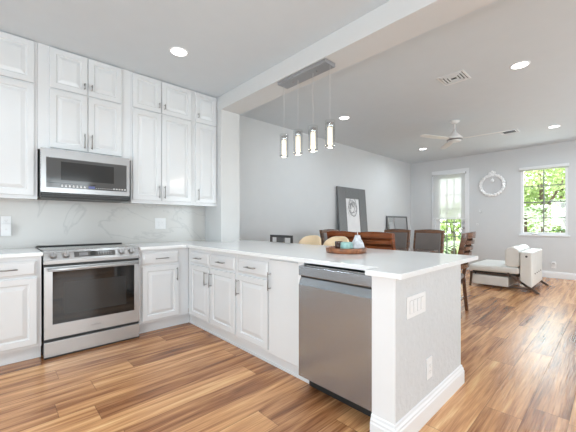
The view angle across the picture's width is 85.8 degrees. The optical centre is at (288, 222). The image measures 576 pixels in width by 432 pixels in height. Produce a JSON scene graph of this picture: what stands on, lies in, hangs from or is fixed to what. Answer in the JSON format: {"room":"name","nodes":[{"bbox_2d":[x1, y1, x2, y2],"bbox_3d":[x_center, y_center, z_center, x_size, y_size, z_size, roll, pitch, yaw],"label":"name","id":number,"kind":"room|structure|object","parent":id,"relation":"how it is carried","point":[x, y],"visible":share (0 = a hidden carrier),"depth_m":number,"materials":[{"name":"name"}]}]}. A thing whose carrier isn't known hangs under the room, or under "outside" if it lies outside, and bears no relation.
{"room":"kitchen","nodes":[
{"label":"kitchen","id":0,"kind":"room"},
{"bbox_2d":[0,115,410,307],"bbox_3d":[-0.617,-0.253,4.982,11.150,2.830,0.112,0,0,-43],"label":"wall","id":1,"kind":"structure","parent":0,"point":[295,195],"depth_m":5.13,"materials":[{"name":"grey paint"}]},
{"bbox_2d":[1,216,10,223],"bbox_3d":[-2.683,-0.003,2.945,0.075,0.122,0.009,0,0,-43],"label":"wall outlet","id":2,"kind":"object","parent":1,"relation":"attached to","point":[4,219],"visible":0.7,"depth_m":2.94,"materials":[{"name":"white plastic"}]},
{"bbox_2d":[1,224,10,235],"bbox_3d":[-2.663,0.066,2.924,0.074,0.117,0.047,0,0,-43],"label":"plug","id":3,"kind":"object","parent":2,"relation":"attached to","point":[5,228],"visible":1,"depth_m":2.91,"materials":[{"name":"white plastic"}]},
{"bbox_2d":[0,31,36,199],"bbox_3d":[-2.586,-0.942,2.810,0.462,1.448,0.337,0,0,-43],"label":"upper cabinet","id":4,"kind":"object","parent":1,"relation":"attached to","point":[18,55],"visible":1,"depth_m":2.76,"materials":[{"name":"white paint"}]},
{"bbox_2d":[37,43,130,160],"bbox_3d":[-2.115,-1.175,3.230,0.798,0.982,0.374,0,0,-43],"label":"upper cabinet","id":5,"kind":"object","parent":1,"relation":"attached to","point":[84,104],"visible":0.97,"depth_m":3.08,"materials":[{"name":"white paint"}]},
{"bbox_2d":[37,147,129,202],"bbox_3d":[-2.110,-0.458,3.207,0.746,0.455,0.410,0,0,-43],"label":"microwave","id":6,"kind":"object","parent":5,"relation":"attached to","point":[62,175],"visible":0.98,"depth_m":3.03,"materials":[{"name":"silver metal"}]},
{"bbox_2d":[122,72,192,205],"bbox_3d":[-1.560,-0.942,3.755,0.729,1.448,0.374,0,0,-43],"label":"upper cabinet","id":7,"kind":"object","parent":1,"relation":"attached to","point":[161,163],"visible":0.98,"depth_m":3.61,"materials":[{"name":"white paint"}]},
{"bbox_2d":[155,218,165,228],"bbox_3d":[-1.628,0.009,3.942,0.135,0.140,0.009,0,0,-43],"label":"wall outlet","id":8,"kind":"object","parent":1,"relation":"attached to","point":[160,223],"visible":1,"depth_m":3.94,"materials":[{"name":"white plastic"}]},
{"bbox_2d":[183,91,216,206],"bbox_3d":[-1.172,-0.942,4.122,0.337,1.448,0.374,0,0,-43],"label":"upper cabinet","id":9,"kind":"object","parent":1,"relation":"attached to","point":[204,106],"visible":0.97,"depth_m":4.00,"materials":[{"name":"white paint"}]},
{"bbox_2d":[205,109,239,241],"bbox_3d":[-0.929,-0.253,4.324,0.288,2.830,0.440,0,0,-43],"label":"wall","id":10,"kind":"structure","parent":0,"point":[222,221],"depth_m":4.15,"materials":[{"name":"white paint"}]},
{"bbox_2d":[217,0,496,114],"bbox_3d":[1.187,-1.578,2.086,0.294,0.180,6.600,0,0,-43],"label":"ceiling beam","id":11,"kind":"structure","parent":10,"relation":"attached to","point":[392,23],"depth_m":2.62,"materials":[{"name":"white paint"}]},
{"bbox_2d":[278,58,334,88],"label":"canopy","id":12,"kind":"object","parent":11,"relation":"attached to","point":[315,69],"depth_m":3.03,"materials":[{"name":"silver metal"}]},
{"bbox_2d":[280,135,287,157],"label":"pendant light","id":13,"kind":"object","parent":12,"relation":"hanging from","point":[284,138],"depth_m":3.28,"materials":[{"name":"white glass"}]},
{"bbox_2d":[293,130,302,154],"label":"pendant light","id":14,"kind":"object","parent":12,"relation":"hanging from","point":[297,133],"depth_m":3.13,"materials":[{"name":"white glass"}]},
{"bbox_2d":[308,127,317,151],"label":"pendant light","id":15,"kind":"object","parent":12,"relation":"hanging from","point":[313,129],"depth_m":2.98,"materials":[{"name":"white glass"}]},
{"bbox_2d":[325,121,334,147],"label":"pendant light","id":16,"kind":"object","parent":12,"relation":"hanging from","point":[329,124],"depth_m":2.83,"materials":[{"name":"white glass"}]},
{"bbox_2d":[0,0,575,163],"bbox_3d":[1.688,-1.728,2.560,11.370,0.120,6.800,0,0,-43],"label":"ceiling","id":17,"kind":"structure","parent":0,"point":[392,97],"depth_m":3.19,"materials":[{"name":"paint"}]},
{"bbox_2d":[169,47,187,56],"bbox_3d":[-1.069,-1.665,3.022,0.178,0.005,0.178,0,0,-43],"label":"recessed light","id":18,"kind":"object","parent":17,"relation":"in","point":[176,51],"visible":1,"depth_m":3.01,"materials":[{"name":"white paint"}]},
{"bbox_2d":[339,116,349,119],"bbox_3d":[0.887,-1.665,4.927,0.178,0.005,0.178,0,0,-43],"label":"recessed light","id":19,"kind":"object","parent":17,"relation":"in","point":[341,117],"visible":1,"depth_m":4.92,"materials":[{"name":"white paint"}]},
{"bbox_2d":[436,70,470,85],"bbox_3d":[1.903,-1.662,3.569,0.280,0.011,0.280,0,0,-43],"label":"ceiling vent","id":20,"kind":"object","parent":17,"relation":"in","point":[461,75],"visible":1,"depth_m":3.56,"materials":[{"name":"white metal"}]},
{"bbox_2d":[420,120,505,148],"bbox_3d":[2.790,-1.496,4.961,1.208,0.341,1.112,0,0,-43],"label":"ceiling fan","id":21,"kind":"object","parent":17,"relation":"hanging from","point":[455,137],"visible":1,"depth_m":5.01,"materials":[{"name":"white plastic"}]},
{"bbox_2d":[500,128,519,134],"bbox_3d":[4.038,-1.662,5.670,0.280,0.011,0.280,0,0,-43],"label":"ceiling vent","id":22,"kind":"object","parent":17,"relation":"in","point":[516,130],"visible":0.95,"depth_m":5.65,"materials":[{"name":"white metal"}]},
{"bbox_2d":[510,61,530,69],"bbox_3d":[2.447,-1.665,3.278,0.178,0.005,0.178,0,0,-43],"label":"recessed light","id":23,"kind":"object","parent":17,"relation":"in","point":[521,64],"visible":1,"depth_m":3.28,"materials":[{"name":"white paint"}]},
{"bbox_2d":[0,269,575,431],"bbox_3d":[1.688,1.212,2.560,11.370,0.100,6.800,0,0,-43],"label":"floor","id":24,"kind":"structure","parent":0,"point":[518,346],"depth_m":2.21,"materials":[{"name":"brown wood"}]},
{"bbox_2d":[0,256,40,365],"bbox_3d":[-2.469,0.720,2.688,0.466,0.882,0.672,0,0,-43],"label":"base cabinet","id":25,"kind":"object","parent":24,"relation":"on","point":[20,277],"visible":0.85,"depth_m":2.54,"materials":[{"name":"white paint"}]},
{"bbox_2d":[0,248,42,257],"bbox_3d":[-2.467,0.263,2.691,0.472,0.030,0.674,0,0,-43],"label":"countertop","id":26,"kind":"structure","parent":25,"relation":"on","point":[17,252],"depth_m":2.59,"materials":[{"name":"white stone"}]},
{"bbox_2d":[36,243,138,359],"bbox_3d":[-1.997,0.696,3.101,0.771,0.930,0.720,0,0,-43],"label":"range","id":27,"kind":"object","parent":24,"relation":"on","point":[90,292],"visible":1,"depth_m":2.85,"materials":[{"name":"silver metal"}]},
{"bbox_2d":[36,244,132,250],"bbox_3d":[-2.045,0.250,3.152,0.767,0.020,0.580,0,0,-43],"label":"cooktop","id":28,"kind":"object","parent":27,"relation":"in","point":[74,246],"depth_m":3.14,"materials":[{"name":"black glass"}]},
{"bbox_2d":[138,248,189,333],"bbox_3d":[-1.519,0.720,3.586,0.577,0.882,0.672,0,0,-43],"label":"base cabinet","id":29,"kind":"object","parent":24,"relation":"on","point":[163,273],"visible":0.84,"depth_m":3.35,"materials":[{"name":"white paint"}]},
{"bbox_2d":[127,240,477,279],"bbox_3d":[-0.267,0.263,2.981,1.572,0.030,3.272,0,0,-43],"label":"countertop","id":30,"kind":"structure","parent":29,"relation":"on","point":[383,263],"depth_m":2.28,"materials":[{"name":"white stone"}]},
{"bbox_2d":[325,246,366,253],"bbox_3d":[0.483,0.226,2.597,0.344,0.042,0.344,0,0,27],"label":"wooden tray","id":31,"kind":"object","parent":30,"relation":"on","point":[330,249],"visible":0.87,"depth_m":2.45,"materials":[{"name":"brown wood"}]},
{"bbox_2d":[335,241,342,248],"bbox_3d":[0.429,0.196,2.636,0.068,0.075,0.068,0,0,-43],"label":"candle cup","id":32,"kind":"object","parent":31,"relation":"on","point":[337,243],"visible":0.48,"depth_m":2.61,"materials":[{"name":"brown glass"}]},
{"bbox_2d":[340,242,352,248],"bbox_3d":[0.476,0.196,2.542,0.104,0.075,0.104,0,0,-43],"label":"candle jar","id":33,"kind":"object","parent":31,"relation":"on","point":[344,245],"visible":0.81,"depth_m":2.50,"materials":[{"name":"teal glass"}]},
{"bbox_2d":[352,232,364,248],"bbox_3d":[0.574,0.154,2.580,0.111,0.158,0.111,0,0,-21],"label":"vase","id":34,"kind":"object","parent":31,"relation":"on","point":[357,242],"visible":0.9,"depth_m":2.54,"materials":[{"name":"ceramic"}]},
{"bbox_2d":[189,248,213,334],"bbox_3d":[-0.796,0.720,3.573,0.647,0.882,0.561,0,0,-43],"label":"base cabinet","id":35,"kind":"object","parent":24,"relation":"on","point":[199,259],"visible":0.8,"depth_m":3.33,"materials":[{"name":"white paint"}]},
{"bbox_2d":[208,251,240,347],"bbox_3d":[-0.438,0.720,3.195,0.647,0.882,0.480,0,0,-43],"label":"base cabinet","id":36,"kind":"object","parent":24,"relation":"on","point":[224,266],"visible":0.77,"depth_m":2.98,"materials":[{"name":"white paint"}]},
{"bbox_2d":[235,254,273,364],"bbox_3d":[-0.114,0.720,2.852,0.647,0.882,0.464,0,0,-43],"label":"base cabinet","id":37,"kind":"object","parent":24,"relation":"on","point":[252,293],"visible":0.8,"depth_m":2.64,"materials":[{"name":"white paint"}]},
{"bbox_2d":[270,235,292,242],"bbox_3d":[-0.215,0.669,4.379,0.325,0.985,0.470,0,0,-43],"label":"counter chair","id":38,"kind":"object","parent":24,"relation":"on","point":[279,238],"visible":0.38,"depth_m":4.46,"materials":[{"name":"grey paint"}]},
{"bbox_2d":[267,258,309,383],"bbox_3d":[0.186,0.720,2.534,0.647,0.882,0.410,0,0,-43],"label":"base cabinet","id":39,"kind":"object","parent":24,"relation":"on","point":[284,277],"visible":0.44,"depth_m":2.35,"materials":[{"name":"white paint"}]},
{"bbox_2d":[298,235,320,244],"bbox_3d":[0.234,0.663,3.944,0.360,1.001,0.400,0,0,-43],"label":"bar stool","id":40,"kind":"object","parent":24,"relation":"on","point":[311,239],"visible":0.19,"depth_m":4.05,"materials":[{"name":"beige fabric"}]},
{"bbox_2d":[319,229,338,244],"bbox_3d":[0.878,0.636,5.242,0.478,1.052,0.560,0,0,-43],"label":"dining chair","id":41,"kind":"object","parent":24,"relation":"on","point":[323,233],"visible":0.22,"depth_m":5.25,"materials":[{"name":"brown wood"}]},
{"bbox_2d":[299,264,371,416],"bbox_3d":[0.490,0.725,2.130,0.600,0.871,0.588,0,0,-43],"label":"dishwasher","id":42,"kind":"object","parent":24,"relation":"on","point":[335,303],"visible":0.68,"depth_m":1.91,"materials":[{"name":"silver metal"}]},
{"bbox_2d":[323,236,348,245],"bbox_3d":[0.526,0.663,3.635,0.360,1.001,0.400,0,0,-43],"label":"bar stool","id":43,"kind":"object","parent":24,"relation":"on","point":[331,241],"visible":0.09,"depth_m":3.77,"materials":[{"name":"beige fabric"}]},
{"bbox_2d":[327,231,356,241],"bbox_3d":[0.898,0.636,4.428,0.560,1.052,0.478,0,0,-43],"label":"dining chair","id":44,"kind":"object","parent":24,"relation":"on","point":[350,235],"visible":0.09,"depth_m":4.20,"materials":[{"name":"red wood"}]},
{"bbox_2d":[336,186,367,234],"bbox_3d":[1.421,0.204,6.699,1.030,1.921,0.181,0,0,-43],"label":"framed picture","id":45,"kind":"object","parent":24,"relation":"on","point":[351,202],"visible":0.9,"depth_m":6.70,"materials":[{"name":"white paper"}]},
{"bbox_2d":[358,232,395,249],"bbox_3d":[1.262,0.636,4.043,0.560,1.052,0.478,0,0,-43],"label":"dining chair","id":46,"kind":"object","parent":24,"relation":"on","point":[373,240],"visible":0.31,"depth_m":3.83,"materials":[{"name":"red wood"}]},
{"bbox_2d":[384,229,410,247],"bbox_3d":[1.766,0.636,5.359,0.560,1.052,0.478,0,0,-43],"label":"dining chair","id":47,"kind":"object","parent":24,"relation":"on","point":[402,236],"visible":0.33,"depth_m":5.40,"materials":[{"name":"grey fabric"}]},
{"bbox_2d":[396,247,436,252],"bbox_3d":[1.524,0.784,4.690,0.960,0.755,1.040,0,0,-43],"label":"dining table","id":48,"kind":"object","parent":24,"relation":"on","point":[401,249],"visible":0.02,"depth_m":4.57,"materials":[{"name":"brown wood"}]},
{"bbox_2d":[413,229,444,252],"bbox_3d":[2.151,0.636,4.952,0.560,1.052,0.478,0,0,-43],"label":"dining chair","id":49,"kind":"object","parent":24,"relation":"on","point":[430,239],"visible":0.37,"depth_m":5.05,"materials":[{"name":"grey fabric"}]},
{"bbox_2d":[458,232,475,317],"bbox_3d":[2.100,0.636,4.049,0.593,1.052,0.478,0,0,40],"label":"dining chair","id":50,"kind":"object","parent":24,"relation":"on","point":[466,241],"visible":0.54,"depth_m":3.84,"materials":[{"name":"brown wood"}]},
{"bbox_2d":[469,244,548,293],"bbox_3d":[4.082,0.795,5.739,1.042,0.764,1.030,0,0,-43],"label":"lounge armchair","id":51,"kind":"object","parent":24,"relation":"on","point":[522,264],"visible":0.98,"depth_m":5.38,"materials":[{"name":"white fabric"}]},
{"bbox_2d":[470,259,519,273],"bbox_3d":[3.994,0.817,5.841,1.030,0.120,0.760,0,0,-43],"label":"seat cushion","id":52,"kind":"object","parent":51,"relation":"on","point":[487,266],"depth_m":5.55,"materials":[{"name":"white fabric"}]},
{"bbox_2d":[505,246,524,266],"bbox_3d":[3.994,0.585,5.463,0.470,0.344,0.210,0,0,-43],"label":"cushion","id":53,"kind":"object","parent":51,"relation":"on","point":[513,255],"depth_m":5.30,"materials":[{"name":"white fabric"}]},
{"bbox_2d":[517,244,529,249],"bbox_3d":[4.364,0.585,5.813,0.470,0.344,0.210,0,0,-43],"label":"cushion","id":54,"kind":"object","parent":51,"relation":"on","point":[526,247],"depth_m":5.72,"materials":[{"name":"white fabric"}]},
{"bbox_2d":[386,216,407,229],"bbox_3d":[2.897,0.495,8.129,1.080,1.338,0.131,0,0,-43],"label":"framed mirror","id":55,"kind":"object","parent":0,"point":[393,222],"visible":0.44,"depth_m":8.13,"materials":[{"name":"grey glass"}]},
{"bbox_2d":[388,218,406,228],"bbox_3d":[2.895,0.495,8.131,1.008,1.268,0.010,0,-4,-43],"label":"mirror glass","id":56,"kind":"object","parent":55,"relation":"attached to","point":[393,223],"depth_m":8.15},
{"bbox_2d":[396,264,460,422],"bbox_3d":[-0.058,0.720,2.928,0.970,0.884,2.785,0,0,-43],"label":"wall","id":57,"kind":"structure","parent":0,"point":[435,332],"depth_m":1.84,"materials":[{"name":"light grey paint"}]},
{"bbox_2d":[370,413,395,431],"bbox_3d":[0.493,1.095,1.612,0.018,0.135,0.150,0,0,-43],"label":"baseboard","id":58,"kind":"structure","parent":57,"relation":"attached to","point":[377,424],"depth_m":1.62,"materials":[{"name":"white paint"}]},
{"bbox_2d":[372,276,395,424],"bbox_3d":[0.498,0.720,1.628,0.011,0.884,0.134,0,0,-43],"label":"trim","id":59,"kind":"structure","parent":57,"relation":"attached to","point":[383,289],"depth_m":1.62,"materials":[{"name":"white paint"}]},
{"bbox_2d":[406,291,425,319],"bbox_3d":[0.710,0.457,1.731,0.238,0.119,0.009,0,0,-43],"label":"switch plate","id":60,"kind":"object","parent":57,"relation":"attached to","point":[415,304],"visible":1,"depth_m":1.72,"materials":[{"name":"white plastic"}]},
{"bbox_2d":[426,356,431,379],"bbox_3d":[0.846,0.870,1.859,0.078,0.125,0.009,0,0,-43],"label":"wall outlet","id":61,"kind":"object","parent":57,"relation":"attached to","point":[428,360],"visible":1,"depth_m":1.85,"materials":[{"name":"white plastic"}]},
{"bbox_2d":[395,365,463,431],"bbox_3d":[0.901,1.095,1.907,1.016,0.135,0.018,0,0,-43],"label":"baseboard","id":62,"kind":"structure","parent":57,"relation":"attached to","point":[419,415],"depth_m":1.86,"materials":[{"name":"white paint"}]},
{"bbox_2d":[411,141,575,272],"bbox_3d":[5.775,-0.253,6.424,0.120,2.830,6.600,0,0,-43],"label":"wall","id":63,"kind":"structure","parent":0,"point":[498,229],"depth_m":7.21,"materials":[{"name":"grey paint"}]},
{"bbox_2d":[432,171,465,219],"bbox_3d":[4.146,-0.685,8.022,0.049,1.195,0.810,0,0,-43],"label":"roller shade","id":64,"kind":"object","parent":63,"relation":"attached to","point":[448,189],"visible":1,"depth_m":8.00,"materials":[{"name":"white fabric"}]},
{"bbox_2d":[432,168,468,269],"bbox_3d":[4.171,-0.103,8.018,0.020,2.530,0.900,0,0,-43],"label":"trim","id":65,"kind":"structure","parent":63,"relation":"attached to","point":[462,169],"depth_m":7.74,"materials":[{"name":"white paint"}]},
{"bbox_2d":[436,219,464,253],"bbox_3d":[4.176,-0.059,8.023,0.138,2.433,0.716,0,0,-43],"label":"door","id":66,"kind":"structure","parent":63,"relation":"in","point":[438,222],"depth_m":7.99,"materials":[{"name":"white paint"}]},
{"bbox_2d":[479,171,505,196],"bbox_3d":[4.806,-0.920,7.318,0.058,0.616,0.551,0,0,-43],"label":"round wall mirror","id":67,"kind":"object","parent":63,"relation":"attached to","point":[495,185],"visible":1,"depth_m":7.31,"materials":[{"name":"white plastic"}]},
{"bbox_2d":[482,177,502,193],"bbox_3d":[4.823,-0.888,7.334,0.011,0.410,0.410,0,0,-43],"label":"mirror glass","id":68,"kind":"object","parent":67,"relation":"attached to","point":[492,185],"depth_m":7.32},
{"bbox_2d":[469,265,575,279],"bbox_3d":[6.240,1.095,5.832,0.018,0.135,5.100,0,0,-43],"label":"baseboard","id":69,"kind":"structure","parent":63,"relation":"attached to","point":[550,274],"depth_m":6.46,"materials":[{"name":"white paint"}]},
{"bbox_2d":[519,167,569,236],"bbox_3d":[5.492,-0.456,6.673,0.110,1.485,0.850,0,0,-43],"label":"window","id":70,"kind":"structure","parent":63,"relation":"in","point":[523,233],"depth_m":6.67,"materials":[{"name":"white paint"}]},
{"bbox_2d":[519,163,568,171],"bbox_3d":[5.451,-1.180,6.634,0.058,0.086,0.830,0,0,-43],"label":"window blind","id":71,"kind":"object","parent":70,"relation":"attached to","point":[563,165],"visible":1,"depth_m":6.60,"materials":[{"name":"white fabric"}]},
{"label":"outside","id":72,"kind":"structure","parent":0,"visible":0},
{"bbox_2d":[444,234,460,253],"bbox_3d":[16.318,1.462,18.184,31.300,0.100,32.000,0,0,-43],"label":"lawn","id":73,"kind":"structure","parent":72,"point":[457,239],"depth_m":21.15,"materials":[{"name":"green plant"}]},
{"bbox_2d":[444,235,451,253],"bbox_3d":[6.021,0.932,12.858,1.622,1.173,1.559,0,0,-43],"label":"bush","id":74,"kind":"object","parent":73,"relation":"on","point":[449,250],"visible":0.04,"depth_m":12.56,"materials":[{"name":"green plant"}]},
{"bbox_2d":[440,219,460,247],"bbox_3d":[7.708,0.171,14.421,2.230,2.513,2.213,0,0,-43],"label":"tree","id":75,"kind":"object","parent":73,"relation":"on","point":[442,225],"visible":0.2,"depth_m":14.18,"materials":[{"name":"green plant"}]},
{"bbox_2d":[444,240,459,253],"bbox_3d":[5.561,0.995,10.418,1.873,0.834,1.872,0,0,-43],"label":"palm","id":76,"kind":"object","parent":73,"relation":"on","point":[450,241],"visible":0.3,"depth_m":10.29,"materials":[{"name":"green plant"}]},
{"bbox_2d":[524,187,560,232],"bbox_3d":[14.963,-0.250,17.661,1.921,3.970,8.462,0,0,-43],"label":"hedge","id":77,"kind":"object","parent":73,"relation":"on","point":[558,227],"visible":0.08,"depth_m":17.63,"materials":[{"name":"green plant"}]},
{"bbox_2d":[524,168,564,231],"bbox_3d":[9.856,-0.789,12.156,2.505,4.418,2.746,0,0,-43],"label":"tree","id":78,"kind":"object","parent":73,"relation":"on","point":[536,192],"visible":0.36,"depth_m":12.05,"materials":[{"name":"green plant"}]},
{"bbox_2d":[524,204,564,231],"bbox_3d":[6.866,0.444,9.039,2.138,1.936,2.144,0,0,-43],"label":"palm","id":79,"kind":"object","parent":73,"relation":"on","point":[536,208],"visible":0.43,"depth_m":8.55,"materials":[{"name":"green plant"}]},
{"bbox_2d":[525,168,564,232],"bbox_3d":[13.084,-1.308,14.518,3.058,5.453,3.279,0,0,-43],"label":"tree","id":80,"kind":"object","parent":73,"relation":"on","point":[560,193],"visible":0.14,"depth_m":14.64,"materials":[{"name":"green plant"}]},
{"bbox_2d":[527,207,564,231],"bbox_3d":[8.724,0.471,9.695,2.221,1.881,2.233,0,0,-43],"label":"palm","id":81,"kind":"object","parent":73,"relation":"on","point":[559,210],"visible":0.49,"depth_m":9.63,"materials":[{"name":"green plant"}]},
{"bbox_2d":[551,228,564,232],"bbox_3d":[7.750,0.784,8.097,2.150,1.491,2.117,0,0,-43],"label":"bush","id":82,"kind":"object","parent":73,"relation":"on","point":[561,229],"visible":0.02,"depth_m":8.53,"materials":[{"name":"green plant"}]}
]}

